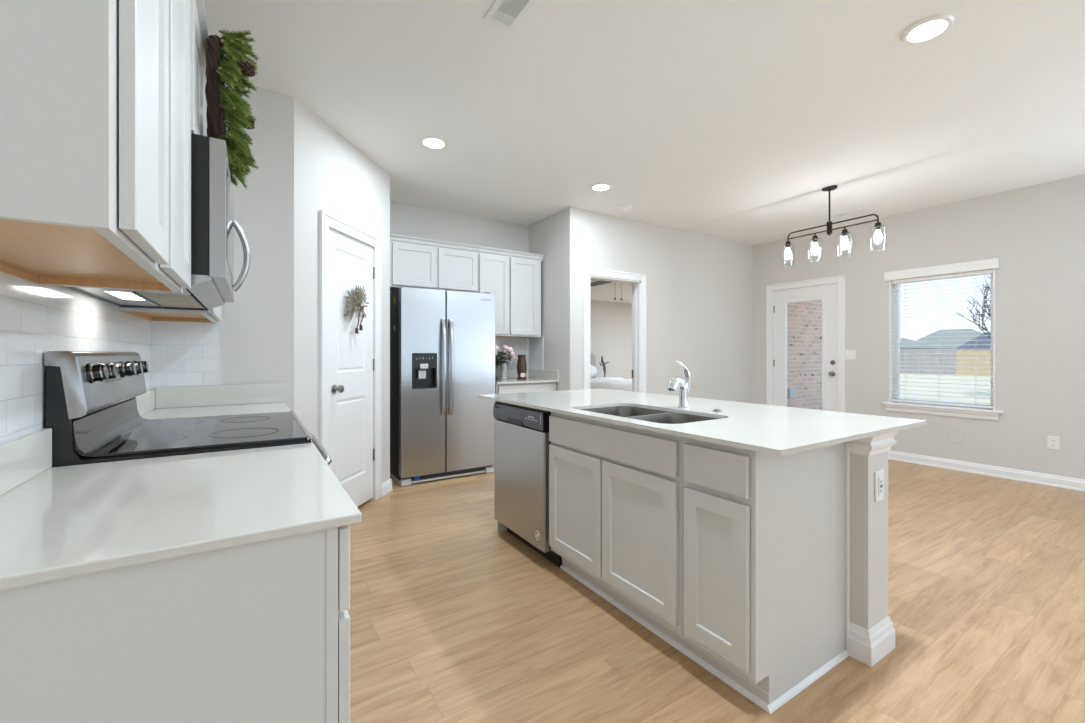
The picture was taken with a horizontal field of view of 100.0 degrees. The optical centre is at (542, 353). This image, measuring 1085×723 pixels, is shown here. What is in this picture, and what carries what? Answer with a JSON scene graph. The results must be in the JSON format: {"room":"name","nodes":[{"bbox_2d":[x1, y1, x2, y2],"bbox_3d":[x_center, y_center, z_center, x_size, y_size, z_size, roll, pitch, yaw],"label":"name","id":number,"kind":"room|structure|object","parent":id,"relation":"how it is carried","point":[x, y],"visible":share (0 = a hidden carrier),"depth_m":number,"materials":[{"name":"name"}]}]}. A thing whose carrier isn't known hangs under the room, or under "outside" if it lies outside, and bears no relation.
{"room":"kitchen","nodes":[
{"label":"kitchen","id":0,"kind":"room"},
{"bbox_2d":[154,84,293,410],"bbox_3d":[-1.814,-0.183,2.616,0.670,2.743,0.100,0,0,-33],"label":"wall","id":1,"kind":"structure","parent":0,"point":[257,329],"depth_m":2.67,"materials":[{"name":"beige paint"}]},
{"bbox_2d":[151,321,219,389],"bbox_3d":[-1.936,0.003,2.474,0.296,0.370,0.008,0,0,-33],"label":"backsplash","id":2,"kind":"structure","parent":1,"relation":"attached to","point":[182,353],"depth_m":2.47,"materials":[{"name":"white tile"}]},
{"bbox_2d":[294,97,389,499],"bbox_3d":[-1.465,-0.183,3.362,0.100,2.743,1.214,0,0,8],"label":"wall","id":3,"kind":"structure","parent":0,"point":[332,176],"depth_m":2.99,"materials":[{"name":"beige paint"}]},
{"bbox_2d":[319,210,381,499],"bbox_3d":[-1.400,0.121,3.377,0.024,2.133,0.788,0,0,8],"label":"trim","id":4,"kind":"structure","parent":3,"relation":"attached to","point":[326,220],"depth_m":3.19,"materials":[{"name":"white paint"}]},
{"bbox_2d":[329,227,374,506],"bbox_3d":[-1.430,0.160,3.376,0.165,2.056,0.653,0,0,8],"label":"door","id":5,"kind":"structure","parent":3,"relation":"in","point":[351,361],"depth_m":3.36,"materials":[{"name":"white paint"}]},
{"bbox_2d":[344,285,368,333],"bbox_3d":[-1.371,-0.340,3.383,0.080,0.380,0.305,0,0,8],"label":"wreath","id":6,"kind":"object","parent":5,"relation":"attached to","point":[359,295],"visible":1,"depth_m":3.37,"materials":[{"name":"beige plant"}]},
{"bbox_2d":[382,479,391,495],"bbox_3d":[-1.330,1.138,3.870,0.018,0.100,0.189,0,0,8],"label":"baseboard","id":7,"kind":"structure","parent":3,"relation":"attached to","point":[386,486],"depth_m":3.88,"materials":[{"name":"white paint"}]},
{"bbox_2d":[390,201,528,292],"bbox_3d":[-0.953,-0.183,5.076,2.000,2.743,0.100,0,0,-33],"label":"wall","id":8,"kind":"structure","parent":0,"point":[405,219],"depth_m":5.02,"materials":[{"name":"beige paint"}]},
{"bbox_2d":[390,234,478,292],"bbox_3d":[-1.144,-0.883,4.676,0.908,0.493,0.364,0,0,-33],"label":"upper cabinet","id":9,"kind":"object","parent":8,"relation":"attached to","point":[416,262],"visible":0.88,"depth_m":4.51,"materials":[{"name":"white paint"}]},
{"bbox_2d":[478,246,543,337],"bbox_3d":[-0.416,-0.661,5.135,0.809,0.938,0.355,0,0,-33],"label":"upper cabinet","id":10,"kind":"object","parent":8,"relation":"attached to","point":[514,277],"visible":0.71,"depth_m":5.01,"materials":[{"name":"white paint"}]},
{"bbox_2d":[495,337,527,369],"bbox_3d":[-0.493,0.045,5.305,0.762,0.485,0.008,0,0,-33],"label":"backsplash","id":11,"kind":"structure","parent":8,"relation":"attached to","point":[519,346],"depth_m":5.39,"materials":[{"name":"white tile"}]},
{"bbox_2d":[529,210,562,390],"bbox_3d":[0.071,-0.183,5.237,0.100,2.743,0.730,0,0,-33],"label":"wall","id":12,"kind":"structure","parent":0,"point":[545,235],"depth_m":5.10,"materials":[{"name":"beige paint"}]},
{"bbox_2d":[528,337,542,369],"bbox_3d":[-0.082,-0.004,5.377,0.008,0.385,0.330,0,0,-33],"label":"backsplash","id":13,"kind":"structure","parent":12,"relation":"attached to","point":[535,345],"depth_m":5.37,"materials":[{"name":"white tile"}]},
{"bbox_2d":[590,300,631,378],"bbox_3d":[0.462,-0.032,10.263,6.170,2.440,0.100,0,0,-33],"label":"wall","id":14,"kind":"structure","parent":0,"point":[610,322],"depth_m":10.99,"materials":[{"name":"beige paint"}]},
{"bbox_2d":[590,280,631,303],"bbox_3d":[1.699,-1.292,8.419,6.070,0.080,4.340,0,0,-33],"label":"cabinet","id":15,"kind":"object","parent":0,"point":[607,292],"depth_m":9.29,"materials":[{"name":"paint"}]},
{"bbox_2d":[590,279,621,299],"bbox_3d":[1.048,-1.015,6.635,1.280,0.474,1.228,0,0,-33],"label":"ceiling fan","id":16,"kind":"object","parent":15,"relation":"hanging from","point":[599,282],"visible":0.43,"depth_m":6.88,"materials":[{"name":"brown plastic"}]},
{"bbox_2d":[204,0,1084,245],"bbox_3d":[2.345,-1.599,1.581,6.765,0.112,9.540,0,0,-33],"label":"ceiling","id":17,"kind":"structure","parent":0,"point":[730,120],"depth_m":2.77,"materials":[{"name":"paint"}]},
{"bbox_2d":[420,136,447,148],"bbox_3d":[-0.796,-1.549,3.340,0.196,0.012,0.196,0,0,-33],"label":"recessed light","id":18,"kind":"object","parent":17,"relation":"in","point":[433,142],"visible":1,"depth_m":3.33,"materials":[{"name":"white plastic"}]},
{"bbox_2d":[424,139,443,147],"bbox_3d":[-0.796,-1.548,3.340,0.147,0.005,0.147,0,0,-33],"label":"diffuser","id":19,"kind":"object","parent":18,"relation":"attached to","point":[430,143],"depth_m":3.34,"materials":[{"name":"white plastic"}]},
{"bbox_2d":[484,0,536,30],"bbox_3d":[-0.112,-1.548,1.990,0.146,0.011,0.355,0,0,-33],"label":"ceiling vent","id":20,"kind":"object","parent":17,"relation":"in","point":[507,14],"visible":1,"depth_m":2.06,"materials":[{"name":"white plastic"}]},
{"bbox_2d":[590,183,611,190],"bbox_3d":[0.543,-1.549,4.228,0.196,0.012,0.196,0,0,-33],"label":"recessed light","id":21,"kind":"object","parent":17,"relation":"in","point":[597,186],"visible":1,"depth_m":4.20,"materials":[{"name":"white plastic"}]},
{"bbox_2d":[593,185,608,189],"bbox_3d":[0.543,-1.548,4.228,0.147,0.005,0.147,0,0,-33],"label":"diffuser","id":22,"kind":"object","parent":21,"relation":"attached to","point":[595,187],"depth_m":4.23,"materials":[{"name":"white plastic"}]},
{"bbox_2d":[619,205,631,212],"bbox_3d":[0.879,-1.530,4.817,0.140,0.049,0.140,0,0,-33],"label":"smoke detector","id":23,"kind":"object","parent":17,"relation":"attached to","point":[624,208],"visible":1,"depth_m":4.77,"materials":[{"name":"white plastic"}]},
{"bbox_2d":[781,185,886,259],"bbox_3d":[2.675,-1.218,4.240,0.124,0.673,0.899,0,0,-33],"label":"chandelier","id":24,"kind":"object","parent":17,"relation":"hanging from","point":[878,236],"visible":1,"depth_m":4.21,"materials":[{"name":"black metal"}]},
{"bbox_2d":[785,239,790,247],"bbox_3d":[2.465,-1.107,4.568,0.060,0.090,0.060,0,0,-33],"label":"socket","id":25,"kind":"object","parent":24,"relation":"attached to","point":[787,244],"depth_m":4.55,"materials":[{"name":"black metal"}]},
{"bbox_2d":[811,233,817,242],"bbox_3d":[2.605,-1.107,4.349,0.060,0.090,0.060,0,0,-33],"label":"socket","id":26,"kind":"object","parent":24,"relation":"attached to","point":[815,237],"depth_m":4.34,"materials":[{"name":"black metal"}]},
{"bbox_2d":[841,227,848,236],"bbox_3d":[2.745,-1.107,4.131,0.060,0.090,0.060,0,0,-33],"label":"socket","id":27,"kind":"object","parent":24,"relation":"attached to","point":[844,233],"depth_m":4.12,"materials":[{"name":"black metal"}]},
{"bbox_2d":[874,220,881,230],"bbox_3d":[2.885,-1.107,3.912,0.060,0.090,0.060,0,0,-33],"label":"socket","id":28,"kind":"object","parent":24,"relation":"attached to","point":[878,225],"depth_m":3.90,"materials":[{"name":"black metal"}]},
{"bbox_2d":[834,206,872,216],"bbox_3d":[3.385,-1.548,4.963,0.150,0.011,0.320,0,0,-33],"label":"ceiling vent","id":29,"kind":"object","parent":17,"relation":"in","point":[862,209],"visible":1,"depth_m":4.94,"materials":[{"name":"white plastic"}]},
{"bbox_2d":[901,14,954,43],"bbox_3d":[1.841,-1.549,2.178,0.196,0.012,0.196,0,0,-33],"label":"recessed light","id":30,"kind":"object","parent":17,"relation":"in","point":[926,29],"visible":1,"depth_m":2.17,"materials":[{"name":"white plastic"}]},
{"bbox_2d":[907,20,947,41],"bbox_3d":[1.841,-1.548,2.178,0.147,0.005,0.147,0,0,-33],"label":"diffuser","id":31,"kind":"object","parent":30,"relation":"attached to","point":[927,30],"depth_m":2.17,"materials":[{"name":"white plastic"}]},
{"bbox_2d":[563,207,751,402],"bbox_3d":[1.623,-0.183,5.725,3.240,2.743,0.120,0,0,-33],"label":"wall","id":32,"kind":"structure","parent":0,"point":[699,287],"depth_m":5.67,"materials":[{"name":"beige paint"}]},
{"bbox_2d":[583,267,646,392],"bbox_3d":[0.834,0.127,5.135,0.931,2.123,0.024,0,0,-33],"label":"trim","id":33,"kind":"structure","parent":32,"relation":"attached to","point":[587,271],"depth_m":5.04,"materials":[{"name":"white paint"}]},
{"bbox_2d":[347,459,1084,722],"bbox_3d":[2.577,1.218,3.901,9.655,0.060,13.200,0,0,-33],"label":"floor","id":34,"kind":"structure","parent":0,"point":[454,618],"depth_m":1.98,"materials":[{"name":"brown wood"}]},
{"bbox_2d":[0,525,349,722],"bbox_3d":[-0.809,0.747,0.988,0.606,0.882,0.759,0,0,-33],"label":"base cabinet","id":35,"kind":"object","parent":34,"relation":"on","point":[257,632],"visible":0.6,"depth_m":0.71,"materials":[{"name":"white paint"}]},
{"bbox_2d":[0,428,361,589],"bbox_3d":[-0.794,0.247,0.985,0.614,0.118,0.775,0,0,-33],"label":"countertop","id":36,"kind":"structure","parent":35,"relation":"on","point":[56,523],"depth_m":0.87,"materials":[{"name":"white stone"}]},
{"bbox_2d":[44,351,331,466],"bbox_3d":[-1.188,0.580,1.671,0.683,1.176,0.799,0,0,-33],"label":"range","id":37,"kind":"object","parent":34,"relation":"on","point":[92,414],"visible":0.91,"depth_m":1.37,"materials":[{"name":"silver metal"}]},
{"bbox_2d":[72,398,305,456],"bbox_3d":[-1.209,0.227,1.657,0.552,0.098,0.769,0,0,-33],"label":"glass cooktop","id":38,"kind":"object","parent":37,"relation":"in","point":[117,430],"depth_m":1.47,"materials":[{"name":"black glass"}]},
{"bbox_2d":[310,433,331,464],"bbox_3d":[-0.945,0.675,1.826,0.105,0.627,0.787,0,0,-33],"label":"handle","id":39,"kind":"object","parent":37,"relation":"in","point":[318,445],"depth_m":1.73,"materials":[{"name":"silver metal"}]},
{"bbox_2d":[390,286,494,485],"bbox_3d":[-1.016,0.288,4.529,0.934,1.800,0.703,0,0,-33],"label":"refrigerator","id":40,"kind":"object","parent":34,"relation":"on","point":[442,342],"visible":0.99,"depth_m":4.24,"materials":[{"name":"metal"}]},
{"bbox_2d":[495,401,506,532],"bbox_3d":[-0.044,0.747,3.191,0.630,0.882,0.019,0,0,-33],"label":"end panel","id":41,"kind":"object","parent":34,"relation":"on","point":[500,527],"visible":0.15,"depth_m":3.03,"materials":[{"name":"white paint"}]},
{"bbox_2d":[492,382,555,466],"bbox_3d":[-0.316,0.747,5.050,0.735,0.882,0.625,0,0,-33],"label":"base cabinet","id":42,"kind":"object","parent":34,"relation":"on","point":[545,386],"visible":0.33,"depth_m":4.77,"materials":[{"name":"white paint"}]},
{"bbox_2d":[495,369,558,383],"bbox_3d":[-0.308,0.244,5.034,0.757,0.123,0.646,0,0,-33],"label":"countertop","id":43,"kind":"structure","parent":42,"relation":"on","point":[532,375],"depth_m":5.13,"materials":[{"name":"white stone"}]},
{"bbox_2d":[499,360,506,378],"bbox_3d":[-0.445,0.178,5.139,0.092,0.215,0.092,0,0,-33],"label":"vase","id":44,"kind":"object","parent":43,"relation":"on","point":[503,367],"visible":0.66,"depth_m":5.11,"materials":[{"name":"white ceramic"}]},
{"bbox_2d":[517,355,526,379],"bbox_3d":[-0.233,0.148,5.120,0.116,0.275,0.117,0,0,-33],"label":"vase","id":45,"kind":"object","parent":43,"relation":"on","point":[521,363],"visible":0.99,"depth_m":5.08,"materials":[{"name":"brown ceramic"}]},
{"bbox_3d":[-0.515,0.185,4.892,0.120,0.199,0.120,0,0,-33],"label":"glass vase","id":46,"kind":"object","parent":43,"relation":"on","visible":0},
{"bbox_2d":[495,345,515,378],"bbox_3d":[-0.477,0.090,4.919,0.336,0.370,0.373,0,0,23],"label":"bouquet","id":47,"kind":"object","parent":46,"relation":"in","point":[498,361],"visible":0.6,"depth_m":4.91,"materials":[{"name":"pink plant"}]},
{"bbox_2d":[493,402,561,566],"bbox_3d":[0.102,0.748,2.901,0.624,0.881,0.614,0,0,-33],"label":"dishwasher","id":48,"kind":"object","parent":34,"relation":"on","point":[521,433],"visible":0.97,"depth_m":2.67,"materials":[{"name":"metal"}]},
{"bbox_2d":[590,353,631,390],"bbox_3d":[0.974,0.579,9.137,2.080,1.301,2.310,0,0,-33],"label":"bed","id":49,"kind":"object","parent":34,"relation":"on","point":[615,383],"visible":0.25,"depth_m":8.32,"materials":[{"name":"grey fabric"}]},
{"bbox_2d":[590,365,596,376],"bbox_3d":[0.945,0.378,10.073,0.660,0.319,0.239,0,0,-33],"label":"pillow","id":50,"kind":"object","parent":49,"relation":"on","point":[593,370],"visible":0.27,"depth_m":10.08,"materials":[{"name":"white fabric"}]},
{"bbox_2d":[590,377,631,390],"bbox_3d":[1.123,0.854,8.902,2.080,0.750,1.754,0,0,-33],"label":"duvet","id":51,"kind":"object","parent":49,"relation":"on","point":[615,383],"depth_m":8.24,"materials":[{"name":"white fabric"}]},
{"bbox_2d":[549,412,695,654],"bbox_3d":[0.540,0.747,2.270,0.638,0.882,0.905,0,0,-33],"label":"base cabinet","id":52,"kind":"object","parent":34,"relation":"on","point":[616,491],"visible":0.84,"depth_m":2.00,"materials":[{"name":"white paint"}]},
{"bbox_2d":[478,388,925,455],"bbox_3d":[0.604,0.297,2.575,1.124,0.018,2.165,0,0,-33],"label":"countertop","id":53,"kind":"structure","parent":52,"relation":"on","point":[770,429],"depth_m":1.97,"materials":[{"name":"white stone"}]},
{"bbox_2d":[579,406,719,423],"bbox_3d":[0.503,0.399,2.265,0.477,0.185,0.765,0,0,-33],"label":"double sink","id":54,"kind":"object","parent":53,"relation":"in","point":[651,415],"visible":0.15,"depth_m":2.34,"materials":[{"name":"metal"}]},
{"bbox_2d":[667,360,690,408],"bbox_3d":[0.721,0.161,2.400,0.157,0.255,0.060,0,0,-33],"label":"faucet","id":55,"kind":"object","parent":53,"relation":"on","point":[684,383],"visible":1,"depth_m":2.40,"materials":[{"name":"silver metal"}]},
{"bbox_2d":[683,437,845,704],"bbox_3d":[0.864,0.747,1.763,0.638,0.882,0.295,0,0,-33],"label":"base cabinet","id":56,"kind":"object","parent":34,"relation":"on","point":[764,534],"visible":0.96,"depth_m":1.59,"materials":[{"name":"white paint"}]},
{"bbox_2d":[560,558,848,713],"bbox_3d":[0.651,1.161,2.157,0.539,0.054,1.216,0,0,-33],"label":"trim","id":57,"kind":"structure","parent":56,"relation":"attached to","point":[818,673],"depth_m":1.72,"materials":[{"name":"white paint"}]},
{"bbox_3d":[-1.629,0.747,2.271,0.606,0.882,0.677,0,0,-33],"label":"base cabinet","id":58,"kind":"object","parent":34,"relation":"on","visible":0},
{"bbox_2d":[136,383,290,418],"bbox_3d":[-1.618,0.241,2.274,0.614,0.130,0.670,0,0,-33],"label":"countertop","id":59,"kind":"structure","parent":58,"relation":"on","point":[214,400],"depth_m":2.44,"materials":[{"name":"white stone"}]},
{"bbox_3d":[1.536,0.878,10.597,0.440,0.620,0.435,0,0,-33],"label":"nightstand","id":60,"kind":"object","parent":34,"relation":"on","visible":0},
{"bbox_2d":[600,356,608,376],"bbox_3d":[1.434,0.307,10.528,0.288,0.521,0.100,0,0,-33],"label":"figurine","id":61,"kind":"object","parent":60,"relation":"on","point":[602,361],"visible":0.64,"depth_m":10.49,"materials":[{"name":"grey metal"}]},
{"bbox_2d":[787,300,821,409],"bbox_3d":[4.061,-0.187,7.863,2.889,3.050,0.120,0,0,-33],"label":"brick wall","id":62,"kind":"structure","parent":0,"point":[804,319],"depth_m":8.24,"materials":[{"name":"beige brick"}]},
{"bbox_2d":[787,388,794,398],"bbox_3d":[4.271,0.678,7.858,0.180,0.180,0.105,0,0,-33],"label":"wall box","id":63,"kind":"object","parent":62,"relation":"attached to","point":[790,391],"visible":0.74,"depth_m":7.80,"materials":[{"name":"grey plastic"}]},
{"bbox_2d":[846,430,899,666],"bbox_3d":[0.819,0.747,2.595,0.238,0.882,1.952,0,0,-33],"label":"column","id":64,"kind":"structure","parent":0,"point":[871,637],"depth_m":1.78,"materials":[{"name":"beige paint"}]},
{"bbox_2d":[846,441,849,636],"bbox_3d":[1.210,0.747,1.802,0.016,0.882,0.011,0,0,-33],"label":"trim","id":65,"kind":"structure","parent":64,"relation":"attached to","point":[847,448],"depth_m":1.80,"materials":[{"name":"white paint"}]},
{"bbox_2d":[875,470,883,501],"bbox_3d":[1.331,0.520,1.793,0.074,0.118,0.011,0,0,-33],"label":"electrical outlet","id":66,"kind":"object","parent":64,"relation":"attached to","point":[879,475],"visible":1,"depth_m":1.78,"materials":[{"name":"white plastic"}]},
{"bbox_2d":[878,477,882,494],"bbox_3d":[1.332,0.520,1.792,0.034,0.068,0.003,0,0,-33],"label":"receptacle","id":67,"kind":"object","parent":66,"relation":"attached to","point":[880,479],"depth_m":1.79,"materials":[{"name":"white plastic"}]},
{"bbox_2d":[752,174,1084,479],"bbox_3d":[5.333,-0.183,3.057,0.140,2.743,8.610,0,0,-33],"label":"wall","id":68,"kind":"structure","parent":0,"point":[1036,233],"depth_m":4.38,"materials":[{"name":"beige paint"}]},
{"bbox_2d":[773,283,836,411],"bbox_3d":[3.442,0.158,5.963,0.197,2.060,0.833,0,0,-33],"label":"door","id":69,"kind":"structure","parent":68,"relation":"in","point":[827,293],"depth_m":5.89,"materials":[{"name":"white paint"}]},
{"bbox_2d":[766,275,844,411],"bbox_3d":[3.398,0.117,5.933,0.024,2.143,0.996,0,0,-33],"label":"trim","id":70,"kind":"structure","parent":68,"relation":"attached to","point":[840,280],"depth_m":5.71,"materials":[{"name":"white paint"}]},
{"bbox_2d":[845,350,855,359],"bbox_3d":[3.702,0.010,5.471,0.010,0.118,0.117,0,0,-33],"label":"light switch","id":71,"kind":"object","parent":68,"relation":"attached to","point":[849,354],"visible":1,"depth_m":5.47,"materials":[{"name":"white plastic"}]},
{"bbox_2d":[882,269,1003,420],"bbox_3d":[4.194,-0.097,4.798,0.185,1.490,0.990,0,0,-33],"label":"window","id":72,"kind":"structure","parent":68,"relation":"in","point":[992,414],"depth_m":4.91,"materials":[{"name":"white paint"}]},
{"bbox_2d":[884,258,998,407],"bbox_3d":[4.158,-0.194,4.781,0.107,1.453,0.930,0,0,-33],"label":"window blind","id":73,"kind":"object","parent":72,"relation":"attached to","point":[980,267],"visible":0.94,"depth_m":4.74,"materials":[{"name":"white plastic"}]},
{"bbox_2d":[949,431,964,442],"bbox_3d":[4.232,0.850,4.645,0.006,0.124,0.124,0,0,-33],"label":"round cover plate","id":74,"kind":"object","parent":68,"relation":"attached to","point":[955,436],"visible":1,"depth_m":4.64,"materials":[{"name":"beige paint"}]},
{"bbox_2d":[888,450,1084,491],"bbox_3d":[5.624,1.138,2.454,0.018,0.100,7.280,0,0,-33],"label":"baseboard","id":75,"kind":"structure","parent":68,"relation":"attached to","point":[995,471],"depth_m":4.41,"materials":[{"name":"white paint"}]},
{"bbox_2d":[1047,436,1059,449],"bbox_3d":[4.588,0.800,4.085,0.009,0.118,0.074,0,0,-33],"label":"electrical outlet","id":76,"kind":"object","parent":68,"relation":"attached to","point":[1053,442],"visible":1,"depth_m":4.08,"materials":[{"name":"white plastic"}]},
{"bbox_3d":[-0.057,-0.183,-0.849,0.100,2.743,7.831,0,0,-33],"label":"wall","id":77,"kind":"structure","parent":0,"visible":0},
{"bbox_2d":[0,272,150,443],"bbox_3d":[-1.454,0.043,1.439,0.008,0.489,2.271,0,0,-33],"label":"backsplash","id":78,"kind":"structure","parent":77,"relation":"attached to","point":[35,319],"depth_m":1.14,"materials":[{"name":"white tile"}]},
{"bbox_2d":[0,0,190,292],"bbox_3d":[-0.903,-0.647,0.873,0.324,0.951,0.827,0,0,-33],"label":"upper cabinet","id":79,"kind":"object","parent":77,"relation":"attached to","point":[95,95],"visible":1,"depth_m":0.66,"materials":[{"name":"white paint"}]},
{"bbox_2d":[119,306,220,322],"bbox_3d":[-1.745,-0.647,2.190,0.324,0.951,0.692,0,0,-33],"label":"upper cabinet","id":80,"kind":"object","parent":77,"relation":"attached to","point":[213,315],"visible":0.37,"depth_m":2.22,"materials":[{"name":"white paint"}]},
{"bbox_2d":[191,0,208,135],"bbox_3d":[-1.342,-0.880,1.560,0.324,0.486,0.800,0,0,-33],"label":"upper cabinet","id":81,"kind":"object","parent":77,"relation":"attached to","point":[199,31],"visible":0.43,"depth_m":1.49,"materials":[{"name":"white paint"}]},
{"bbox_2d":[69,133,250,310],"bbox_3d":[-1.286,-0.409,1.595,0.440,0.446,0.793,0,0,-33],"label":"microwave","id":82,"kind":"object","parent":81,"relation":"attached to","point":[213,224],"visible":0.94,"depth_m":1.34,"materials":[{"name":"silver metal"}]},
{"bbox_2d":[205,28,258,189],"bbox_3d":[-1.142,-0.913,1.692,0.161,0.549,0.538,0,0,-33],"label":"wreath","id":83,"kind":"object","parent":81,"relation":"attached to","point":[233,111],"visible":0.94,"depth_m":1.54,"materials":[{"name":"green plant"}]},
{"label":"outside","id":84,"kind":"structure","parent":0,"visible":0},
{"bbox_2d":[900,367,990,404],"bbox_3d":[50.835,1.463,56.215,133.789,0.250,180.000,0,0,-33],"label":"ground","id":85,"kind":"structure","parent":84,"point":[911,377],"depth_m":18.08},
{"bbox_2d":[900,338,951,348],"bbox_3d":[30.358,-0.612,49.065,12.000,3.900,18.000,0,0,-33],"label":"house","id":86,"kind":"structure","parent":85,"relation":"on","point":[902,339],"depth_m":42.41,"materials":[{"name":"grey"}]},
{"bbox_2d":[900,350,955,374],"bbox_3d":[22.848,0.576,34.958,0.150,1.725,13.712,0,0,-33],"label":"fence","id":87,"kind":"object","parent":85,"relation":"on","point":[920,362],"visible":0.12,"depth_m":30.36,"materials":[{"name":"grey wood"}]},
{"bbox_2d":[916,329,982,365],"bbox_3d":[45.513,-0.687,49.492,10.000,4.050,8.600,0,0,-33],"label":"house","id":88,"kind":"structure","parent":85,"relation":"on","point":[933,338],"depth_m":48.52,"materials":[{"name":"grey"}]},
{"bbox_2d":[955,275,990,338],"bbox_3d":[13.615,-1.194,12.667,2.690,5.118,3.070,0,0,30],"label":"tree","id":89,"kind":"object","parent":85,"relation":"on","point":[984,303],"visible":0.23,"depth_m":13.55,"materials":[{"name":"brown plant"}]},
{"bbox_2d":[956,350,990,375],"bbox_3d":[30.394,0.596,23.147,0.150,1.685,14.280,0,0,-33],"label":"fence","id":90,"kind":"object","parent":85,"relation":"on","point":[959,357],"visible":0.19,"depth_m":28.43,"materials":[{"name":"brown wood"}]},
{"bbox_2d":[956,332,990,349],"bbox_3d":[37.735,-0.237,37.520,8.000,3.150,4.600,0,0,-33],"label":"house","id":91,"kind":"structure","parent":85,"relation":"on","point":[973,345],"depth_m":37.11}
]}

